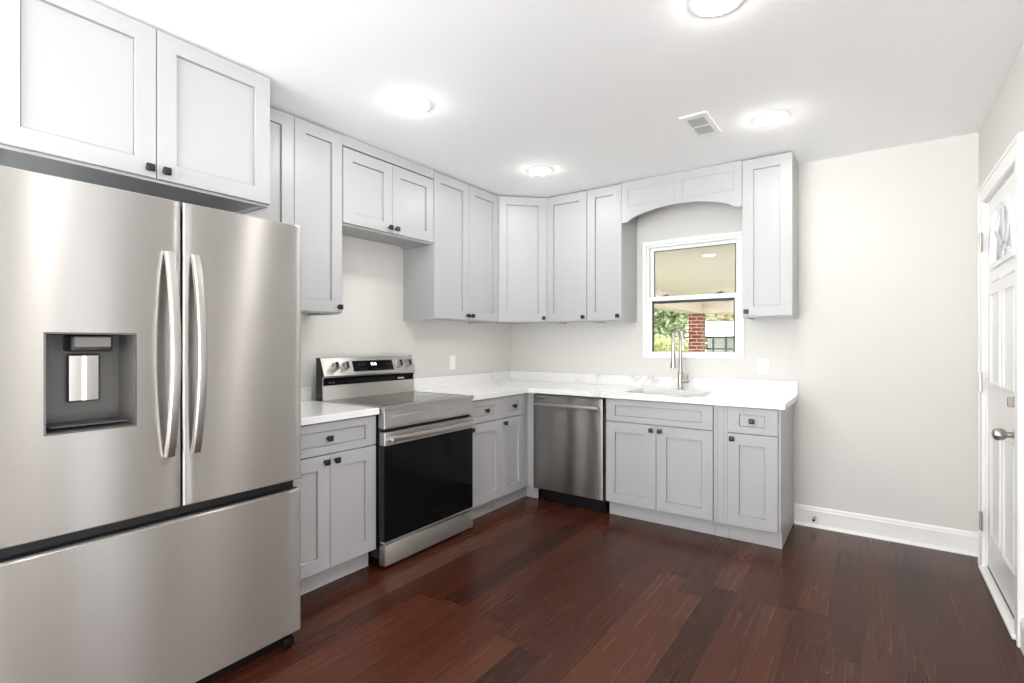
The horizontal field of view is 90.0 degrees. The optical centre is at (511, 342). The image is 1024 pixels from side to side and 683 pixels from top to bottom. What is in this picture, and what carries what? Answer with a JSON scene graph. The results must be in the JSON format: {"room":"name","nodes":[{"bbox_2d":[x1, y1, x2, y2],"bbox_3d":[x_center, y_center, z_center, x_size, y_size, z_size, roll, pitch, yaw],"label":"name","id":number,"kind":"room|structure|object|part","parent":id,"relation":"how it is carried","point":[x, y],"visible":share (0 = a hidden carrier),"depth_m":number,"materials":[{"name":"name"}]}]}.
{"room":"kitchen","nodes":[
{"label":"kitchen","id":0,"kind":"room"},
{"bbox_2d":[301,235,509,400],"bbox_3d":[-2.065,0.007,2.127,0.120,2.470,6.920,0,0,35],"label":"wall","id":1,"kind":"structure","parent":0,"point":[370,323],"depth_m":3.67,"materials":[{"name":"paint"}]},
{"bbox_2d":[0,0,269,213],"bbox_3d":[-1.603,-0.925,2.143,0.614,0.598,0.916,0,0,35],"label":"upper cabinet","id":2,"kind":"object","parent":1,"relation":"attached to","point":[92,92],"visible":0.99,"depth_m":1.93,"materials":[{"name":"grey wood"}]},
{"bbox_3d":[-1.517,-0.926,1.801,0.019,0.580,0.456,0,0,35],"label":"door","id":3,"kind":"part","parent":2,"relation":"part of","materials":[{"name":"grey wood"}]},
{"bbox_3d":[-1.381,-0.668,1.952,0.030,0.029,0.029,0,0,35],"label":"knob","id":4,"kind":"part","parent":2,"relation":"part of","materials":[{"name":"black metal"}]},
{"bbox_3d":[-1.349,-0.668,1.997,0.030,0.029,0.029,0,0,35],"label":"knob","id":5,"kind":"part","parent":2,"relation":"part of","materials":[{"name":"black metal"}]},
{"bbox_3d":[-1.252,-0.926,2.176,0.019,0.580,0.456,0,0,35],"label":"door","id":6,"kind":"part","parent":2,"relation":"part of","materials":[{"name":"grey wood"}]},
{"bbox_2d":[244,107,342,315],"bbox_3d":[-1.278,-0.695,2.837,0.346,1.058,0.587,0,0,35],"label":"upper cabinet","id":7,"kind":"object","parent":1,"relation":"attached to","point":[306,157],"visible":0.55,"depth_m":2.84,"materials":[{"name":"grey wood"}]},
{"bbox_3d":[-1.257,-0.695,2.635,0.019,1.042,0.279,0,0,35],"label":"door","id":8,"kind":"part","parent":7,"relation":"part of","materials":[{"name":"grey wood"}]},
{"bbox_3d":[-1.088,-0.695,2.876,0.019,1.042,0.303,0,0,35],"label":"door","id":9,"kind":"part","parent":7,"relation":"part of","materials":[{"name":"grey wood"}]},
{"bbox_2d":[301,386,311,400],"bbox_3d":[-1.424,0.313,2.913,0.020,0.086,0.618,0,0,35],"label":"backsplash","id":10,"kind":"structure","parent":1,"relation":"attached to","point":[306,392],"depth_m":3.13,"materials":[{"name":"white stone"}]},
{"bbox_2d":[341,134,433,248],"bbox_3d":[-0.888,-0.959,3.390,0.346,0.530,0.763,0,0,35],"label":"upper cabinet","id":11,"kind":"object","parent":1,"relation":"attached to","point":[387,197],"visible":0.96,"depth_m":3.28,"materials":[{"name":"grey wood"}]},
{"bbox_3d":[-0.888,-0.927,3.158,0.019,0.443,0.376,0,0,35],"label":"door","id":12,"kind":"part","parent":11,"relation":"part of","materials":[{"name":"grey wood"}]},
{"bbox_3d":[-0.788,-1.192,3.320,0.033,0.064,0.763,0,0,35],"label":"filler rail","id":13,"kind":"part","parent":11,"relation":"part of","materials":[{"name":"grey wood"}]},
{"bbox_3d":[-0.670,-0.927,3.468,0.019,0.443,0.376,0,0,35],"label":"door","id":14,"kind":"part","parent":11,"relation":"part of","materials":[{"name":"grey wood"}]},
{"bbox_2d":[403,171,497,322],"bbox_3d":[-0.447,-0.695,4.016,0.346,1.058,0.762,0,0,35],"label":"upper cabinet","id":15,"kind":"object","parent":1,"relation":"attached to","point":[455,277],"visible":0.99,"depth_m":3.82,"materials":[{"name":"grey wood"}]},
{"bbox_3d":[-0.448,-0.695,3.783,0.019,1.042,0.379,0,0,35],"label":"door","id":16,"kind":"part","parent":15,"relation":"part of","materials":[{"name":"grey wood"}]},
{"bbox_3d":[-0.228,-0.695,4.095,0.019,1.042,0.379,0,0,35],"label":"door","id":17,"kind":"part","parent":15,"relation":"part of","materials":[{"name":"grey wood"}]},
{"bbox_2d":[449,356,454,369],"bbox_3d":[-0.493,0.167,4.243,0.009,0.116,0.072,0,0,35],"label":"wall outlet","id":18,"kind":"object","parent":1,"relation":"attached to","point":[451,358],"visible":1,"depth_m":4.23,"materials":[{"name":"white plastic"}]},
{"bbox_2d":[414,371,509,389],"bbox_3d":[-0.407,0.313,4.355,0.020,0.086,1.364,0,0,35],"label":"backsplash","id":19,"kind":"structure","parent":1,"relation":"attached to","point":[450,380],"depth_m":4.29,"materials":[{"name":"white stone"}]},
{"bbox_2d":[91,0,1023,197],"bbox_3d":[-0.593,-1.288,1.181,3.618,0.120,7.070,0,0,35],"label":"ceiling","id":20,"kind":"structure","parent":0,"point":[596,93],"depth_m":2.33,"materials":[{"name":"paint"}]},
{"bbox_2d":[395,95,432,112],"bbox_3d":[-0.505,-1.214,2.635,0.192,0.026,0.192,0,0,35],"label":"recessed light","id":21,"kind":"object","parent":20,"relation":"in","point":[408,103],"visible":1,"depth_m":2.60,"materials":[{"name":"white plastic"}]},
{"bbox_2d":[527,165,553,174],"bbox_3d":[0.200,-1.214,3.642,0.192,0.026,0.192,0,0,35],"label":"recessed light","id":22,"kind":"object","parent":20,"relation":"in","point":[535,170],"visible":1,"depth_m":3.60,"materials":[{"name":"white plastic"}]},
{"bbox_2d":[679,111,720,138],"bbox_3d":[1.065,-1.223,2.884,0.144,0.008,0.330,0,0,35],"label":"ceiling vent","id":23,"kind":"object","parent":20,"relation":"in","point":[701,124],"visible":1,"depth_m":2.87,"materials":[{"name":"white plastic"}]},
{"bbox_2d":[689,0,743,17],"bbox_3d":[0.736,-1.214,1.834,0.192,0.026,0.192,0,0,35],"label":"recessed light","id":24,"kind":"object","parent":20,"relation":"in","point":[700,8],"visible":1,"depth_m":1.85,"materials":[{"name":"white plastic"}]},
{"bbox_2d":[752,110,790,125],"bbox_3d":[1.417,-1.214,2.799,0.192,0.026,0.192,0,0,35],"label":"recessed light","id":25,"kind":"object","parent":20,"relation":"in","point":[769,118],"visible":1,"depth_m":2.77,"materials":[{"name":"white plastic"}]},
{"bbox_2d":[208,489,1023,682],"bbox_3d":[-0.593,1.302,1.181,3.618,0.120,7.070,0,0,35],"label":"floor","id":26,"kind":"structure","parent":0,"point":[538,590],"depth_m":2.33,"materials":[{"name":"brown wood"}]},
{"bbox_2d":[0,165,300,682],"bbox_3d":[-1.470,0.374,1.968,0.957,1.735,0.929,0,0,35],"label":"refrigerator","id":27,"kind":"object","parent":26,"relation":"on","point":[150,346],"visible":1,"depth_m":1.66,"materials":[{"name":"silver metal"}]},
{"bbox_3d":[-1.316,0.040,1.583,0.132,1.040,0.479,0,0,35],"label":"door","id":28,"kind":"part","parent":27,"relation":"part of","materials":[{"name":"silver metal"}]},
{"bbox_3d":[-1.292,-0.002,1.578,0.005,0.032,0.092,0,0,35],"label":"nozzle trim","id":29,"kind":"part","parent":27,"relation":"part of","materials":[{"name":"silver metal"}]},
{"bbox_3d":[-1.186,0.892,1.767,0.132,0.580,0.929,0,0,35],"label":"freezer drawer","id":30,"kind":"part","parent":27,"relation":"part of","materials":[{"name":"silver metal"}]},
{"bbox_3d":[-1.124,0.038,1.694,0.075,0.683,0.028,0,0,35],"label":"handle","id":31,"kind":"part","parent":27,"relation":"part of","materials":[{"name":"metal"}]},
{"bbox_3d":[-1.078,0.038,1.759,0.075,0.683,0.028,0,0,35],"label":"handle","id":32,"kind":"part","parent":27,"relation":"part of","materials":[{"name":"metal"}]},
{"bbox_3d":[-1.046,0.040,1.966,0.132,1.040,0.444,0,0,35],"label":"door","id":33,"kind":"part","parent":27,"relation":"part of","materials":[{"name":"silver metal"}]},
{"bbox_2d":[293,415,375,594],"bbox_3d":[-1.163,0.817,2.731,0.656,0.849,0.608,0,0,35],"label":"base cabinet","id":34,"kind":"object","parent":26,"relation":"on","point":[337,482],"visible":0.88,"depth_m":2.60,"materials":[{"name":"grey wood"}]},
{"bbox_3d":[-1.012,0.847,2.446,0.019,0.570,0.315,0,0,35],"label":"door","id":35,"kind":"part","parent":34,"relation":"part of","materials":[{"name":"grey wood"}]},
{"bbox_3d":[-0.918,0.594,2.537,0.030,0.029,0.029,0,0,35],"label":"knob","id":36,"kind":"part","parent":34,"relation":"part of","materials":[{"name":"black metal"}]},
{"bbox_3d":[-0.908,0.478,2.551,0.030,0.029,0.029,0,0,35],"label":"knob","id":37,"kind":"part","parent":34,"relation":"part of","materials":[{"name":"black metal"}]},
{"bbox_3d":[-0.883,0.594,2.586,0.030,0.029,0.029,0,0,35],"label":"knob","id":38,"kind":"part","parent":34,"relation":"part of","materials":[{"name":"black metal"}]},
{"bbox_3d":[-0.928,0.478,2.565,0.019,0.156,0.607,0,0,35],"label":"drawer","id":39,"kind":"part","parent":34,"relation":"part of","materials":[{"name":"grey wood"}]},
{"bbox_2d":[301,386,379,425],"bbox_3d":[-1.166,0.331,2.732,0.650,0.122,0.618,0,0,35],"label":"countertop","id":40,"kind":"structure","parent":34,"relation":"on","point":[312,412],"depth_m":2.73,"materials":[{"name":"white stone"}]},
{"bbox_3d":[-0.836,0.847,2.695,0.019,0.570,0.288,0,0,35],"label":"door","id":41,"kind":"part","parent":34,"relation":"part of","materials":[{"name":"grey wood"}]},
{"bbox_2d":[316,355,473,566],"bbox_3d":[-0.712,0.668,3.256,0.691,1.148,0.761,0,0,35],"label":"electric range","id":42,"kind":"object","parent":26,"relation":"on","point":[424,444],"visible":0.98,"depth_m":3.11,"materials":[{"name":"silver metal"}]},
{"bbox_3d":[-1.090,0.149,3.166,0.044,0.057,0.058,0,0,35],"label":"knob","id":43,"kind":"part","parent":42,"relation":"part of","materials":[{"name":"metal"}]},
{"bbox_3d":[-1.047,0.149,3.228,0.044,0.057,0.058,0,0,35],"label":"knob","id":44,"kind":"part","parent":42,"relation":"part of","materials":[{"name":"metal"}]},
{"bbox_2d":[323,391,473,410],"bbox_3d":[-0.709,0.360,3.253,0.580,0.019,0.756,0,0,35],"label":"cooktop","id":45,"kind":"object","parent":42,"relation":"in","point":[384,400],"depth_m":3.17,"materials":[{"name":"metal"}]},
{"bbox_3d":[-0.790,0.149,3.592,0.044,0.057,0.058,0,0,35],"label":"knob","id":46,"kind":"part","parent":42,"relation":"part of","materials":[{"name":"metal"}]},
{"bbox_3d":[-0.742,0.149,3.660,0.044,0.057,0.058,0,0,35],"label":"knob","id":47,"kind":"part","parent":42,"relation":"part of","materials":[{"name":"metal"}]},
{"bbox_3d":[-0.494,0.797,3.102,0.042,0.610,0.752,0,0,35],"label":"oven door","id":48,"kind":"part","parent":42,"relation":"part of","materials":[{"name":"black glass"}]},
{"bbox_3d":[-0.494,1.166,3.102,0.046,0.112,0.752,0,0,35],"label":"drawer","id":49,"kind":"part","parent":42,"relation":"part of","materials":[{"name":"silver metal"}]},
{"bbox_3d":[-0.491,0.528,3.100,0.043,0.074,0.754,0,0,35],"label":"rail","id":50,"kind":"part","parent":42,"relation":"part of","materials":[{"name":"silver metal"}]},
{"bbox_3d":[-0.490,1.097,3.099,0.034,0.011,0.750,0,0,35],"label":"rail","id":51,"kind":"part","parent":42,"relation":"part of","materials":[{"name":"silver metal"}]},
{"bbox_3d":[-0.453,0.525,3.073,0.057,0.037,0.688,0,0,35],"label":"handle","id":52,"kind":"part","parent":42,"relation":"part of","materials":[{"name":"metal"}]},
{"bbox_2d":[469,397,500,518],"bbox_3d":[-0.429,0.817,3.772,0.656,0.849,0.381,0,0,35],"label":"base cabinet","id":53,"kind":"object","parent":26,"relation":"on","point":[486,415],"visible":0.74,"depth_m":3.63,"materials":[{"name":"grey wood"}]},
{"bbox_3d":[-0.193,0.478,3.607,0.019,0.156,0.377,0,0,35],"label":"drawer","id":54,"kind":"part","parent":53,"relation":"part of","materials":[{"name":"grey wood"}]},
{"bbox_3d":[-0.193,0.847,3.607,0.019,0.570,0.377,0,0,35],"label":"door","id":55,"kind":"part","parent":53,"relation":"part of","materials":[{"name":"grey wood"}]},
{"bbox_2d":[494,394,525,509],"bbox_3d":[-0.197,0.817,4.101,0.656,0.849,0.419,0,0,35],"label":"base cabinet","id":56,"kind":"object","parent":26,"relation":"on","point":[512,406],"visible":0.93,"depth_m":3.89,"materials":[{"name":"grey wood"}]},
{"bbox_3d":[0.001,0.478,3.882,0.019,0.156,0.289,0,0,35],"label":"drawer","id":57,"kind":"part","parent":56,"relation":"part of","materials":[{"name":"grey wood"}]},
{"bbox_3d":[0.001,0.847,3.882,0.019,0.570,0.289,0,0,35],"label":"door","id":58,"kind":"part","parent":56,"relation":"part of","materials":[{"name":"grey wood"}]},
{"bbox_2d":[523,393,538,497],"bbox_3d":[0.127,0.817,4.061,0.112,0.849,0.145,0,0,35],"label":"cabinet filler","id":59,"kind":"object","parent":26,"relation":"on","point":[528,414],"visible":0.59,"depth_m":4.06,"materials":[{"name":"grey wood"}]},
{"bbox_2d":[532,393,607,510],"bbox_3d":[0.572,0.818,4.069,0.598,0.848,0.647,0,0,35],"label":"dishwasher","id":60,"kind":"object","parent":26,"relation":"on","point":[570,431],"visible":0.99,"depth_m":3.83,"materials":[{"name":"silver metal"}]},
{"bbox_3d":[0.393,0.473,3.827,0.550,0.031,0.046,0,0,35],"label":"handle","id":61,"kind":"part","parent":60,"relation":"part of","materials":[{"name":"metal"}]},
{"bbox_2d":[606,393,715,534],"bbox_3d":[1.143,0.817,3.695,0.737,0.849,0.656,0,0,35],"label":"base cabinet","id":62,"kind":"object","parent":26,"relation":"on","point":[660,455],"visible":0.95,"depth_m":3.44,"materials":[{"name":"grey wood"}]},
{"bbox_2d":[414,371,797,409],"bbox_3d":[0.580,0.331,3.659,2.434,0.122,1.364,0,0,35],"label":"countertop","id":63,"kind":"structure","parent":62,"relation":"on","point":[781,395],"depth_m":3.89,"materials":[{"name":"white stone"}]},
{"bbox_2d":[670,328,688,389],"bbox_3d":[1.247,0.123,3.808,0.090,0.466,0.219,0,0,35],"label":"kitchen faucet","id":64,"kind":"object","parent":63,"relation":"on","point":[681,380],"visible":1,"depth_m":3.86,"materials":[{"name":"silver metal"}]},
{"bbox_3d":[1.231,0.063,3.817,0.025,0.346,0.195,0,0,35],"label":"spout","id":65,"kind":"part","parent":64,"relation":"part of","materials":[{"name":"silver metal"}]},
{"bbox_2d":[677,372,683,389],"bbox_3d":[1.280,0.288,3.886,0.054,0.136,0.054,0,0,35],"label":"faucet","id":66,"kind":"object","parent":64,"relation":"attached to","point":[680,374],"depth_m":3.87,"materials":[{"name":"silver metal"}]},
{"bbox_3d":[0.827,0.847,3.566,0.365,0.570,0.019,0,0,35],"label":"door","id":67,"kind":"part","parent":62,"relation":"part of","materials":[{"name":"grey wood"}]},
{"bbox_3d":[0.977,0.478,3.460,0.734,0.156,0.019,0,0,35],"label":"drawer","id":68,"kind":"part","parent":62,"relation":"part of","materials":[{"name":"grey wood"}]},
{"bbox_3d":[1.128,0.847,3.354,0.366,0.570,0.019,0,0,35],"label":"door","id":69,"kind":"part","parent":62,"relation":"part of","materials":[{"name":"grey wood"}]},
{"bbox_2d":[714,405,729,537],"bbox_3d":[1.334,0.817,3.252,0.082,0.849,0.074,0,0,35],"label":"filler panel","id":70,"kind":"object","parent":26,"relation":"on","point":[720,412],"visible":0.82,"depth_m":3.23,"materials":[{"name":"grey wood"}]},
{"bbox_2d":[727,403,793,548],"bbox_3d":[1.635,0.817,3.349,0.296,0.849,0.656,0,0,35],"label":"base cabinet","id":71,"kind":"object","parent":26,"relation":"on","point":[760,441],"visible":0.97,"depth_m":3.12,"materials":[{"name":"grey wood"}]},
{"bbox_3d":[1.464,0.478,3.117,0.282,0.156,0.019,0,0,35],"label":"drawer","id":72,"kind":"part","parent":71,"relation":"part of","materials":[{"name":"grey wood"}]},
{"bbox_3d":[1.464,0.847,3.117,0.282,0.570,0.019,0,0,35],"label":"door","id":73,"kind":"part","parent":71,"relation":"part of","materials":[{"name":"grey wood"}]},
{"bbox_2d":[510,132,978,531],"bbox_3d":[1.401,0.007,4.008,3.618,2.470,0.150,0,0,35],"label":"wall","id":74,"kind":"structure","parent":0,"point":[881,347],"depth_m":3.28,"materials":[{"name":"paint"}]},
{"bbox_2d":[497,196,546,323],"bbox_3d":[0.055,-0.695,4.494,0.615,1.058,0.604,0,0,35],"label":"upper cabinet","id":75,"kind":"object","parent":74,"relation":"attached to","point":[521,220],"visible":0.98,"depth_m":4.29,"materials":[{"name":"grey wood"}]},
{"bbox_2d":[546,190,595,323],"bbox_3d":[0.525,-0.695,4.321,0.378,1.058,0.346,0,0,35],"label":"upper cabinet","id":76,"kind":"object","parent":74,"relation":"attached to","point":[566,215],"visible":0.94,"depth_m":4.21,"materials":[{"name":"grey wood"}]},
{"bbox_2d":[587,184,636,322],"bbox_3d":[0.802,-0.695,4.126,0.294,1.058,0.346,0,0,35],"label":"upper cabinet","id":77,"kind":"object","parent":74,"relation":"attached to","point":[611,244],"visible":0.98,"depth_m":4.02,"materials":[{"name":"grey wood"}]},
{"bbox_3d":[0.725,-0.695,4.017,0.293,1.042,0.019,0,0,35],"label":"door","id":78,"kind":"part","parent":77,"relation":"part of","materials":[{"name":"grey wood"}]},
{"bbox_2d":[622,160,741,223],"bbox_3d":[1.195,-1.070,3.683,0.856,0.308,0.022,0,0,35],"label":"window valance","id":79,"kind":"object","parent":77,"relation":"attached to","point":[720,183],"visible":1,"depth_m":3.65,"materials":[{"name":"grey wood"}]},
{"bbox_3d":[1.024,-1.101,3.792,0.360,0.137,0.004,0,0,35],"label":"panel moulding","id":80,"kind":"part","parent":79,"relation":"part of","materials":[{"name":"grey wood"}]},
{"bbox_3d":[1.356,-1.101,3.557,0.360,0.137,0.004,0,0,35],"label":"panel moulding","id":81,"kind":"part","parent":79,"relation":"part of","materials":[{"name":"grey wood"}]},
{"bbox_2d":[510,371,797,394],"bbox_3d":[0.974,0.313,4.204,2.410,0.086,0.020,0,0,35],"label":"backsplash","id":82,"kind":"structure","parent":74,"relation":"attached to","point":[757,386],"depth_m":4.04,"materials":[{"name":"white stone"}]},
{"bbox_2d":[642,231,744,358],"bbox_3d":[1.409,-0.345,3.983,0.766,0.934,0.142,0,0,35],"label":"window","id":83,"kind":"structure","parent":74,"relation":"in","point":[692,285],"depth_m":3.97,"materials":[{"name":"white plastic"}]},
{"bbox_3d":[1.395,-0.135,3.963,0.682,0.467,0.041,0,0,35],"label":"sash","id":84,"kind":"part","parent":83,"relation":"part of","materials":[{"name":"white plastic"}]},
{"bbox_3d":[1.397,-0.135,3.966,0.630,0.427,0.004,0,0,35],"label":"pane","id":85,"kind":"part","parent":83,"relation":"part of","materials":[{"name":"clear glass"}]},
{"bbox_3d":[1.421,-0.553,3.999,0.682,0.434,0.030,0,0,35],"label":"sash","id":86,"kind":"part","parent":83,"relation":"part of","materials":[{"name":"white plastic"}]},
{"bbox_3d":[1.421,-0.552,3.999,0.630,0.384,0.004,0,0,35],"label":"pane","id":87,"kind":"part","parent":83,"relation":"part of","materials":[{"name":"clear glass"}]},
{"bbox_2d":[757,358,767,374],"bbox_3d":[1.784,0.171,3.640,0.072,0.116,0.009,0,0,35],"label":"wall outlet","id":88,"kind":"object","parent":74,"relation":"attached to","point":[762,363],"visible":1,"depth_m":3.64,"materials":[{"name":"white plastic"}]},
{"bbox_2d":[760,362,764,370],"bbox_3d":[1.783,0.171,3.638,0.033,0.068,0.004,0,0,35],"label":"socket","id":89,"kind":"object","parent":88,"relation":"attached to","point":[762,364],"depth_m":3.64,"materials":[{"name":"white plastic"}]},
{"bbox_2d":[742,151,797,319],"bbox_3d":[1.746,-0.695,3.460,0.298,1.058,0.346,0,0,35],"label":"upper cabinet","id":90,"kind":"object","parent":74,"relation":"attached to","point":[769,183],"visible":1,"depth_m":3.35,"materials":[{"name":"grey wood"}]},
{"bbox_2d":[794,503,977,552],"bbox_3d":[2.330,1.175,3.250,0.946,0.134,0.018,0,0,35],"label":"baseboard","id":91,"kind":"structure","parent":74,"relation":"attached to","point":[963,540],"depth_m":3.21,"materials":[{"name":"white wood"}]},
{"bbox_2d":[794,521,977,556],"bbox_3d":[2.322,1.234,3.239,0.946,0.016,0.016,0,0,35],"label":"trim","id":92,"kind":"structure","parent":74,"relation":"attached to","point":[795,522],"depth_m":3.20,"materials":[{"name":"white wood"}]},
{"bbox_2d":[979,43,1023,202],"bbox_3d":[0.785,0.007,0.117,0.140,2.470,6.920,0,0,35],"label":"wall","id":93,"kind":"structure","parent":0,"point":[1004,119],"depth_m":2.42,"materials":[{"name":"paint"}]},
{"bbox_2d":[979,172,1013,618],"bbox_3d":[2.351,0.232,2.482,0.127,1.976,0.792,0,0,35],"label":"door","id":94,"kind":"structure","parent":93,"relation":"in","point":[1000,565],"depth_m":2.48,"materials":[{"name":"white wood"}]},
{"bbox_3d":[2.358,-0.538,2.464,0.018,0.314,0.554,0,0,35],"label":"lite frame","id":95,"kind":"part","parent":94,"relation":"part of","materials":[{"name":"white wood"}]},
{"bbox_3d":[2.143,0.400,2.225,0.083,0.066,0.066,0,0,35],"label":"knob","id":96,"kind":"part","parent":94,"relation":"part of","materials":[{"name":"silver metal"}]},
{"bbox_3d":[2.375,-0.538,2.453,0.006,0.270,0.510,0,0,35],"label":"lite glass","id":97,"kind":"part","parent":94,"relation":"part of","materials":[{"name":"clear glass"}]},
{"bbox_2d":[978,564,1015,639],"bbox_3d":[2.364,1.232,2.460,0.080,0.020,0.840,0,0,35],"label":"threshold","id":98,"kind":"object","parent":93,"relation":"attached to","point":[998,599],"depth_m":2.42,"materials":[{"name":"white wood"}]},
{"bbox_2d":[978,132,1023,647],"bbox_3d":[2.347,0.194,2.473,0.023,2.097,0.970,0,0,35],"label":"trim","id":99,"kind":"structure","parent":93,"relation":"attached to","point":[1013,156],"depth_m":2.15,"materials":[{"name":"white wood"}]},
{"bbox_2d":[1019,616,1023,654],"bbox_3d":[1.700,1.175,1.552,0.018,0.134,1.280,0,0,35],"label":"baseboard","id":100,"kind":"structure","parent":93,"relation":"attached to","point":[1021,622],"depth_m":2.06,"materials":[{"name":"white wood"}]}
]}

